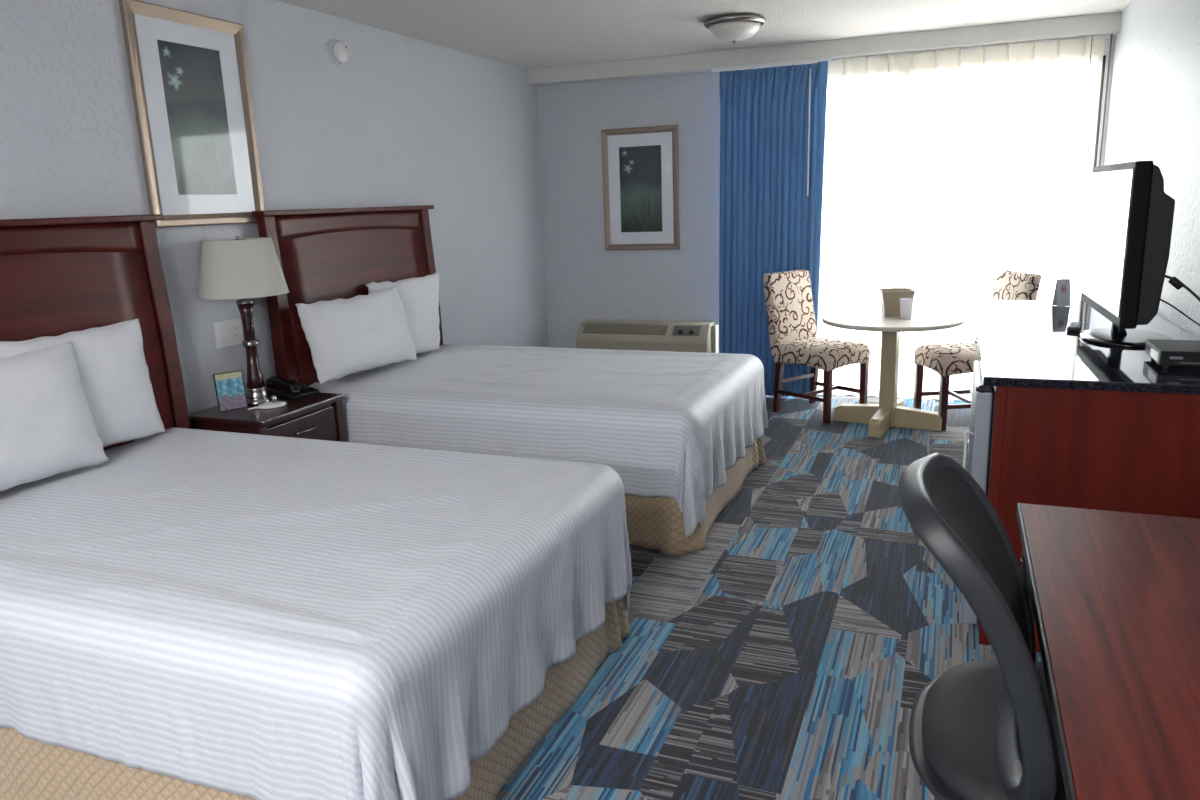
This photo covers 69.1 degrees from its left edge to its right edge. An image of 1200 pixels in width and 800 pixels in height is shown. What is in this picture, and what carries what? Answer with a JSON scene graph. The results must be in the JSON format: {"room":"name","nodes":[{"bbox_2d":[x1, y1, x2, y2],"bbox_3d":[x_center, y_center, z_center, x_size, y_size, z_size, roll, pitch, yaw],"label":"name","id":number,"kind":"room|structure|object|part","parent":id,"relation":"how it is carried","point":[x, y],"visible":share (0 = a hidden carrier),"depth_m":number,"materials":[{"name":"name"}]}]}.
{"room":"hotel room","nodes":[
{"label":"hotel room","id":0,"kind":"room"},
{"bbox_2d":[0,0,548,413],"bbox_3d":[-2.010,-0.464,3.410,0.120,2.455,8.300,3,14,22],"label":"wall","id":1,"kind":"structure","parent":0,"point":[405,120],"depth_m":4.42,"materials":[{"name":"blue paint"}]},
{"bbox_2d":[119,0,264,227],"bbox_3d":[-1.737,-1.211,3.786,0.026,0.885,0.635,3,14,22],"label":"framed print","id":2,"kind":"object","parent":1,"relation":"attached to","point":[188,71],"visible":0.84,"depth_m":3.75,"materials":[{"name":"beige metal"}]},
{"bbox_2d":[213,318,242,348],"bbox_3d":[-1.709,-0.307,4.012,0.010,0.120,0.164,3,14,22],"label":"switch plate","id":3,"kind":"object","parent":1,"relation":"attached to","point":[227,333],"visible":0.92,"depth_m":4.00,"materials":[{"name":"white plastic"}]},
{"bbox_2d":[231,324,239,339],"bbox_3d":[-1.693,-0.316,4.046,0.003,0.072,0.046,3,14,22],"label":"outlet","id":4,"kind":"object","parent":3,"relation":"attached to","point":[235,328],"depth_m":4.04,"materials":[{"name":"white plastic"}]},
{"bbox_2d":[329,39,348,65],"bbox_3d":[-1.368,-1.834,4.596,0.050,0.132,0.132,3,14,22],"label":"smoke detector","id":5,"kind":"object","parent":1,"relation":"attached to","point":[338,50],"visible":1,"depth_m":4.57,"materials":[{"name":"white plastic"}]},
{"bbox_2d":[276,0,1131,69],"bbox_3d":[-0.194,-1.591,2.331,4.170,0.100,8.200,3,14,22],"label":"ceiling","id":6,"kind":"structure","parent":0,"point":[527,34],"depth_m":5.02,"materials":[{"name":"paint"}]},
{"bbox_2d":[704,13,765,43],"bbox_3d":[0.773,-2.118,5.008,0.352,0.138,0.352,3,14,22],"label":"ceiling light","id":7,"kind":"object","parent":6,"relation":"attached to","point":[735,27],"visible":1,"depth_m":4.90,"materials":[{"name":"silver metal"}]},
{"bbox_3d":[0.774,-2.108,5.010,0.296,0.081,0.296,3,14,22],"label":"lamp shade","id":8,"kind":"part","parent":7,"relation":"part of","materials":[{"name":"white glass"}]},
{"bbox_2d":[528,12,1120,85],"bbox_3d":[1.303,-2.373,5.975,3.930,0.110,0.130,3,14,22],"label":"beam","id":9,"kind":"structure","parent":6,"relation":"attached to","point":[1104,23],"depth_m":5.78,"materials":[{"name":"white paint"}]},
{"bbox_2d":[711,57,832,396],"bbox_3d":[1.197,-1.168,6.206,0.828,2.327,0.100,3,14,22],"label":"drape","id":10,"kind":"object","parent":9,"relation":"hanging from","point":[773,118],"visible":0.75,"depth_m":6.13,"materials":[{"name":"fabric"}]},
{"bbox_2d":[734,34,1110,401],"bbox_3d":[2.003,-1.147,5.980,2.455,2.323,0.074,3,14,22],"label":"sheer curtain","id":11,"kind":"object","parent":9,"relation":"hanging from","point":[946,171],"visible":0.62,"depth_m":5.78,"materials":[{"name":"white fabric"}]},
{"bbox_2d":[1070,34,1112,294],"bbox_3d":[3.068,-1.239,5.484,0.115,1.990,0.010,0,13,10],"label":"wand","id":12,"kind":"object","parent":9,"relation":"hanging from","point":[1111,34],"visible":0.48,"depth_m":5.37,"materials":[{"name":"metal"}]},
{"bbox_3d":[3.015,-1.234,5.496,0.005,1.980,0.006,3,14,22],"label":"cord","id":13,"kind":"part","parent":12,"relation":"part of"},
{"bbox_3d":[3.115,-1.336,5.453,0.012,1.790,0.010,3,14,22],"label":"rod","id":14,"kind":"part","parent":12,"relation":"part of","materials":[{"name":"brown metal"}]},
{"bbox_2d":[495,394,1041,799],"bbox_3d":[-0.088,0.886,2.947,4.170,0.100,8.300,3,14,22],"label":"floor","id":15,"kind":"structure","parent":0,"point":[789,655],"depth_m":2.90,"materials":[{"name":"carpet"}]},
{"bbox_2d":[0,214,190,449],"bbox_3d":[-2.043,0.113,3.049,0.086,1.454,1.450,3,14,22],"label":"headboard","id":16,"kind":"object","parent":15,"relation":"on","point":[59,276],"visible":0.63,"depth_m":3.28,"materials":[{"name":"brown wood"}]},
{"bbox_3d":[-2.068,-0.511,2.907,0.017,0.126,1.260,3,14,22],"label":"arched rail","id":17,"kind":"part","parent":16,"relation":"part of","materials":[{"name":"brown wood"}]},
{"bbox_3d":[-1.793,-0.021,3.651,0.082,1.430,0.070,3,14,22],"label":"post","id":18,"kind":"part","parent":16,"relation":"part of","materials":[{"name":"brown wood"}]},
{"bbox_2d":[188,392,345,441],"bbox_3d":[-1.498,0.320,4.022,0.440,0.618,0.548,3,14,22],"label":"nightstand","id":19,"kind":"object","parent":15,"relation":"on","point":[319,416],"visible":0.35,"depth_m":3.85,"materials":[{"name":"brown wood"}]},
{"bbox_2d":[213,370,247,411],"bbox_3d":[-1.620,-0.037,3.835,0.124,0.169,0.065,-13,17,-39],"label":"card stand","id":20,"kind":"object","parent":19,"relation":"on","point":[229,386],"visible":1,"depth_m":3.84,"materials":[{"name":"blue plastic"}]},
{"bbox_2d":[198,236,288,405],"bbox_3d":[-1.578,-0.353,3.902,0.380,0.752,0.380,3,14,22],"label":"table lamp","id":21,"kind":"object","parent":19,"relation":"on","point":[242,269],"visible":0.97,"depth_m":3.74,"materials":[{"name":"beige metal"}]},
{"bbox_3d":[-1.586,-0.587,3.849,0.380,0.244,0.380,3,14,22],"label":"lamp shade","id":22,"kind":"part","parent":21,"relation":"part of","materials":[{"name":"fabric"}]},
{"bbox_3d":[-1.425,0.397,3.737,0.045,0.592,0.045,3,14,22],"label":"leg","id":23,"kind":"part","parent":19,"relation":"part of","materials":[{"name":"brown wood"}]},
{"bbox_2d":[248,395,286,409],"bbox_3d":[-1.484,0.010,3.883,0.170,0.049,0.095,-10,15,-32],"label":"charger","id":24,"kind":"object","parent":19,"relation":"on","point":[274,403],"visible":1,"depth_m":3.87,"materials":[{"name":"white plastic"}]},
{"bbox_2d":[265,376,318,399],"bbox_3d":[-1.459,-0.071,4.121,0.202,0.096,0.160,5,15,29],"label":"telephone","id":25,"kind":"object","parent":19,"relation":"on","point":[290,389],"visible":0.98,"depth_m":4.08,"materials":[{"name":"black plastic"}]},
{"bbox_3d":[-1.340,0.153,3.916,0.025,0.160,0.444,3,14,22],"label":"drawer","id":26,"kind":"part","parent":19,"relation":"part of","materials":[{"name":"brown wood"}]},
{"bbox_3d":[-1.315,0.135,3.902,0.032,0.013,0.131,3,14,22],"label":"handle","id":27,"kind":"part","parent":19,"relation":"part of","materials":[{"name":"silver metal"}]},
{"bbox_3d":[-1.241,0.288,4.183,0.045,0.592,0.045,3,14,22],"label":"leg","id":28,"kind":"part","parent":19,"relation":"part of","materials":[{"name":"brown wood"}]},
{"bbox_2d":[0,597,630,799],"bbox_3d":[-1.078,0.626,2.723,2.010,0.575,1.510,3,14,22],"label":"bed","id":29,"kind":"object","parent":15,"relation":"on","point":[30,769],"visible":0.17,"depth_m":2.14,"materials":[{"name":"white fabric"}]},
{"bbox_2d":[0,427,631,799],"bbox_3d":[-1.064,0.589,2.716,2.032,0.609,1.500,3,14,22],"label":"bedspread","id":30,"kind":"object","parent":29,"relation":"on","point":[258,617],"visible":0.99,"depth_m":2.07,"materials":[{"name":"white fabric"}]},
{"bbox_2d":[0,341,108,490],"bbox_3d":[-1.939,0.092,2.729,0.229,0.425,0.817,2,14,18],"label":"pillow","id":31,"kind":"object","parent":30,"relation":"on","point":[47,426],"visible":1,"depth_m":2.85,"materials":[{"name":"white fabric"}]},
{"bbox_2d":[0,318,165,446],"bbox_3d":[-1.893,-0.015,3.094,0.157,0.457,0.722,5,15,27],"label":"pillow","id":32,"kind":"object","parent":30,"relation":"on","point":[113,369],"visible":0.56,"depth_m":3.21,"materials":[{"name":"white fabric"}]},
{"bbox_2d":[252,205,442,385],"bbox_3d":[-1.293,-0.330,4.866,0.086,1.454,1.450,3,14,22],"label":"headboard","id":33,"kind":"object","parent":15,"relation":"on","point":[330,254],"visible":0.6,"depth_m":4.52,"materials":[{"name":"brown wood"}]},
{"bbox_3d":[-1.538,-0.172,4.268,0.082,1.430,0.070,3,14,22],"label":"post","id":34,"kind":"part","parent":33,"relation":"part of","materials":[{"name":"brown wood"}]},
{"bbox_3d":[-1.319,-0.955,4.724,0.017,0.126,1.260,3,14,22],"label":"arched rail","id":35,"kind":"part","parent":33,"relation":"part of","materials":[{"name":"brown wood"}]},
{"bbox_3d":[-1.293,-0.480,4.829,0.058,1.102,1.260,3,14,22],"label":"panel","id":36,"kind":"part","parent":33,"relation":"part of","materials":[{"name":"brown wood"}]},
{"bbox_3d":[-1.044,-0.465,5.468,0.082,1.430,0.070,3,14,22],"label":"post","id":37,"kind":"part","parent":33,"relation":"part of","materials":[{"name":"brown wood"}]},
{"bbox_2d":[625,437,765,555],"bbox_3d":[-0.266,0.162,4.618,2.050,0.575,1.529,3,14,22],"label":"bed","id":38,"kind":"object","parent":15,"relation":"on","point":[654,523],"visible":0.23,"depth_m":3.73,"materials":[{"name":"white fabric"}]},
{"bbox_2d":[310,344,767,537],"bbox_3d":[-0.257,0.124,4.623,2.072,0.612,1.497,3,14,22],"label":"bedspread","id":39,"kind":"object","parent":38,"relation":"on","point":[670,424],"visible":0.91,"depth_m":4.03,"materials":[{"name":"white fabric"}]},
{"bbox_2d":[295,286,416,384],"bbox_3d":[-1.224,-0.338,4.466,0.236,0.413,0.816,5,15,27],"label":"pillow","id":40,"kind":"object","parent":39,"relation":"on","point":[344,337],"visible":1,"depth_m":4.32,"materials":[{"name":"white fabric"}]},
{"bbox_2d":[365,272,439,368],"bbox_3d":[-1.103,-0.474,4.997,0.148,0.462,0.719,4,14,25],"label":"pillow","id":41,"kind":"object","parent":39,"relation":"on","point":[419,296],"visible":0.61,"depth_m":5.03,"materials":[{"name":"white fabric"}]},
{"bbox_2d":[763,269,869,423],"bbox_3d":[1.460,-0.382,5.901,0.450,0.945,0.600,-11,16,-36],"label":"dining chair","id":42,"kind":"object","parent":15,"relation":"on","point":[794,339],"visible":0.97,"depth_m":5.90,"materials":[{"name":"beige fabric"}]},
{"bbox_3d":[1.224,-0.111,5.972,0.038,0.400,0.070,-11,16,-36],"label":"leg","id":43,"kind":"part","parent":42,"relation":"part of","materials":[{"name":"brown wood"}]},
{"bbox_3d":[1.322,-0.604,6.028,0.443,0.560,0.164,-11,16,-36],"label":"backrest","id":44,"kind":"part","parent":42,"relation":"part of","materials":[{"name":"beige fabric"}]},
{"bbox_3d":[1.527,-0.172,6.194,0.038,0.400,0.070,-11,16,-36],"label":"leg","id":45,"kind":"part","parent":42,"relation":"part of","materials":[{"name":"brown wood"}]},
{"bbox_3d":[1.495,-0.325,5.869,0.450,0.155,0.490,-11,16,-36],"label":"seat","id":46,"kind":"part","parent":42,"relation":"part of","materials":[{"name":"beige fabric"}]},
{"bbox_3d":[1.476,-0.026,5.652,0.038,0.360,0.048,-11,16,-36],"label":"leg","id":47,"kind":"part","parent":42,"relation":"part of","materials":[{"name":"brown wood"}]},
{"bbox_3d":[1.778,-0.087,5.874,0.038,0.360,0.048,-11,16,-36],"label":"leg","id":48,"kind":"part","parent":42,"relation":"part of","materials":[{"name":"brown wood"}]},
{"bbox_2d":[822,309,964,437],"bbox_3d":[1.833,-0.179,5.521,0.846,0.693,0.846,6,15,30],"label":"dining table","id":49,"kind":"object","parent":15,"relation":"on","point":[890,411],"visible":0.93,"depth_m":5.46,"materials":[{"name":"beige laminate"}]},
{"bbox_2d":[878,288,915,315],"bbox_3d":[1.881,-0.622,5.537,0.202,0.158,0.202,0,13,10],"label":"ice bucket","id":50,"kind":"object","parent":49,"relation":"on","point":[889,297],"visible":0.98,"depth_m":5.46,"materials":[{"name":"beige plastic"}]},
{"bbox_2d":[900,298,913,318],"bbox_3d":[1.884,-0.561,5.357,0.086,0.122,0.086,3,14,22],"label":"paper cup","id":51,"kind":"object","parent":49,"relation":"on","point":[906,304],"visible":1,"depth_m":5.33,"materials":[{"name":"white paper"}]},
{"bbox_2d":[914,269,1041,430],"bbox_3d":[2.361,-0.325,5.515,0.600,0.945,0.450,-3,13,-3],"label":"dining chair","id":52,"kind":"object","parent":15,"relation":"on","point":[947,359],"visible":0.44,"depth_m":5.39,"materials":[{"name":"beige fabric"}]},
{"bbox_3d":[2.102,-0.071,5.753,0.048,0.360,0.038,-3,13,-3],"label":"leg","id":53,"kind":"part","parent":52,"relation":"part of","materials":[{"name":"brown wood"}]},
{"bbox_3d":[2.123,0.013,5.383,0.048,0.360,0.038,-3,13,-3],"label":"leg","id":54,"kind":"part","parent":52,"relation":"part of","materials":[{"name":"brown wood"}]},
{"bbox_3d":[2.308,-0.274,5.524,0.490,0.155,0.450,-3,13,-3],"label":"seat","id":55,"kind":"part","parent":52,"relation":"part of","materials":[{"name":"beige fabric"}]},
{"bbox_3d":[2.572,-0.523,5.482,0.164,0.560,0.443,-3,13,-3],"label":"backrest","id":56,"kind":"part","parent":52,"relation":"part of","materials":[{"name":"beige fabric"}]},
{"bbox_2d":[962,361,995,631],"bbox_3d":[1.578,0.331,2.963,0.668,0.862,0.568,3,14,22],"label":"mini fridge","id":57,"kind":"object","parent":15,"relation":"on","point":[980,432],"visible":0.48,"depth_m":2.78,"materials":[{"name":"grey plastic"}]},
{"bbox_3d":[1.183,0.199,2.810,0.034,0.213,0.008,3,14,22],"label":"handle","id":58,"kind":"part","parent":57,"relation":"part of","materials":[{"name":"white plastic"}]},
{"bbox_2d":[898,453,1066,799],"bbox_3d":[0.866,0.605,1.557,0.658,1.006,0.624,3,14,22],"label":"office chair","id":59,"kind":"object","parent":15,"relation":"on","point":[983,729],"visible":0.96,"depth_m":1.50,"materials":[{"name":"grey plastic"}]},
{"bbox_2d":[922,659,1066,799],"bbox_3d":[0.880,0.624,1.580,0.556,0.047,0.536,3,14,22],"label":"seat cushion","id":60,"kind":"object","parent":59,"relation":"on","point":[960,761],"depth_m":1.59,"materials":[{"name":"grey fabric"}]},
{"bbox_2d":[967,300,1199,651],"bbox_3d":[1.914,0.163,3.558,0.738,0.900,2.030,3,14,22],"label":"dresser","id":61,"kind":"object","parent":15,"relation":"on","point":[1078,422],"visible":0.39,"depth_m":2.65,"materials":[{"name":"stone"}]},
{"bbox_3d":[1.841,-0.263,4.200,0.022,0.250,0.664,3,14,22],"label":"drawer","id":62,"kind":"part","parent":61,"relation":"part of","materials":[{"name":"wood"}]},
{"bbox_2d":[1052,279,1070,306],"bbox_3d":[2.204,-0.513,4.155,0.068,0.129,0.042,-3,13,-6],"label":"tent card","id":63,"kind":"object","parent":61,"relation":"on","point":[1061,297],"visible":1,"depth_m":4.15,"materials":[{"name":"white paper"}]},
{"bbox_2d":[1067,322,1082,331],"bbox_3d":[1.907,-0.296,3.499,0.044,0.019,0.170,6,15,31],"label":"remote control","id":64,"kind":"object","parent":61,"relation":"on","point":[1073,326],"visible":1,"depth_m":3.44,"materials":[{"name":"black plastic"}]},
{"bbox_2d":[973,300,1199,394],"bbox_3d":[1.899,-0.262,3.461,0.738,0.028,2.030,3,14,22],"label":"countertop","id":65,"kind":"structure","parent":61,"relation":"on","point":[1022,343],"depth_m":2.99,"materials":[{"name":"stone"}]},
{"bbox_3d":[1.569,0.396,2.657,0.685,0.872,0.020,3,14,22],"label":"panel","id":66,"kind":"part","parent":61,"relation":"part of","materials":[{"name":"red wood"}]},
{"bbox_2d":[1080,161,1174,347],"bbox_3d":[1.941,-0.536,3.172,0.292,0.632,0.810,3,14,20],"label":"television","id":67,"kind":"object","parent":61,"relation":"on","point":[1131,215],"visible":0.94,"depth_m":2.88,"materials":[{"name":"black plastic"}]},
{"bbox_2d":[1160,299,1199,325],"bbox_3d":[1.968,-0.247,2.886,0.197,0.190,0.159,-2,13,-2],"label":"cable","id":68,"kind":"object","parent":67,"relation":"attached to","point":[1174,307],"visible":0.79,"depth_m":2.90,"materials":[{"name":"black plastic"}]},
{"bbox_2d":[1165,275,1199,301],"bbox_3d":[1.956,-0.285,2.886,0.204,0.267,0.099,3,14,22],"label":"cable","id":69,"kind":"object","parent":67,"relation":"attached to","point":[1173,281],"visible":0.83,"depth_m":2.88,"materials":[{"name":"black plastic"}]},
{"bbox_2d":[1145,339,1199,368],"bbox_3d":[1.871,-0.140,2.740,0.234,0.060,0.234,3,14,22],"label":"cable box","id":70,"kind":"object","parent":61,"relation":"on","point":[1166,353],"visible":1,"depth_m":2.69,"materials":[{"name":"black plastic"}]},
{"bbox_3d":[1.830,-0.122,2.636,0.229,0.042,0.004,3,14,22],"label":"panel","id":71,"kind":"part","parent":70,"relation":"part of","materials":[{"name":"black plastic"}]},
{"bbox_2d":[1016,503,1199,799],"bbox_3d":[1.015,0.789,1.304,0.673,0.750,1.520,3,14,22],"label":"desk","id":72,"kind":"object","parent":15,"relation":"on","point":[1114,596],"visible":0.81,"depth_m":1.39,"materials":[{"name":"brown wood"}]},
{"bbox_3d":[1.002,0.639,2.071,0.035,0.700,0.030,3,14,22],"label":"leg","id":73,"kind":"part","parent":72,"relation":"part of","materials":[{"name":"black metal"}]},
{"bbox_2d":[536,35,1115,347],"bbox_3d":[1.389,-1.258,6.350,3.930,2.455,0.120,3,14,22],"label":"wall","id":74,"kind":"structure","parent":0,"point":[585,280],"depth_m":6.72,"materials":[{"name":"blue paint"}]},
{"bbox_2d":[601,125,679,249],"bbox_3d":[0.308,-1.601,6.629,0.605,0.905,0.026,3,14,22],"label":"framed print","id":75,"kind":"object","parent":74,"relation":"attached to","point":[640,165],"visible":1,"depth_m":6.63,"materials":[{"name":"beige metal"}]},
{"bbox_2d":[576,319,718,352],"bbox_3d":[0.343,-0.387,6.777,1.135,0.438,0.269,3,14,22],"label":"air conditioner","id":76,"kind":"object","parent":74,"relation":"attached to","point":[644,335],"visible":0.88,"depth_m":6.65,"materials":[{"name":"beige plastic"}]},
{"bbox_2d":[583,323,667,334],"bbox_3d":[0.192,-0.546,6.733,0.680,0.068,0.072,3,14,22],"label":"grille","id":77,"kind":"object","parent":76,"relation":"attached to","point":[588,328],"depth_m":6.73,"materials":[{"name":"beige plastic"}]},
{"bbox_3d":[0.651,-0.520,6.550,0.210,0.069,0.072,3,14,22],"label":"control panel","id":78,"kind":"part","parent":76,"relation":"part of","materials":[{"name":"grey plastic"}]},
{"bbox_2d":[832,55,1105,400],"bbox_3d":[2.065,-1.113,6.107,2.400,2.235,0.060,3,14,22],"label":"window","id":79,"kind":"structure","parent":74,"relation":"in","point":[1104,56],"depth_m":5.47,"materials":[{"name":"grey metal"}]},
{"bbox_2d":[1104,0,1199,339],"bbox_3d":[1.747,-0.252,1.913,0.120,2.455,8.300,3,14,22],"label":"wall","id":80,"kind":"structure","parent":0,"point":[1154,109],"depth_m":3.83,"materials":[{"name":"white paint"}]}
]}

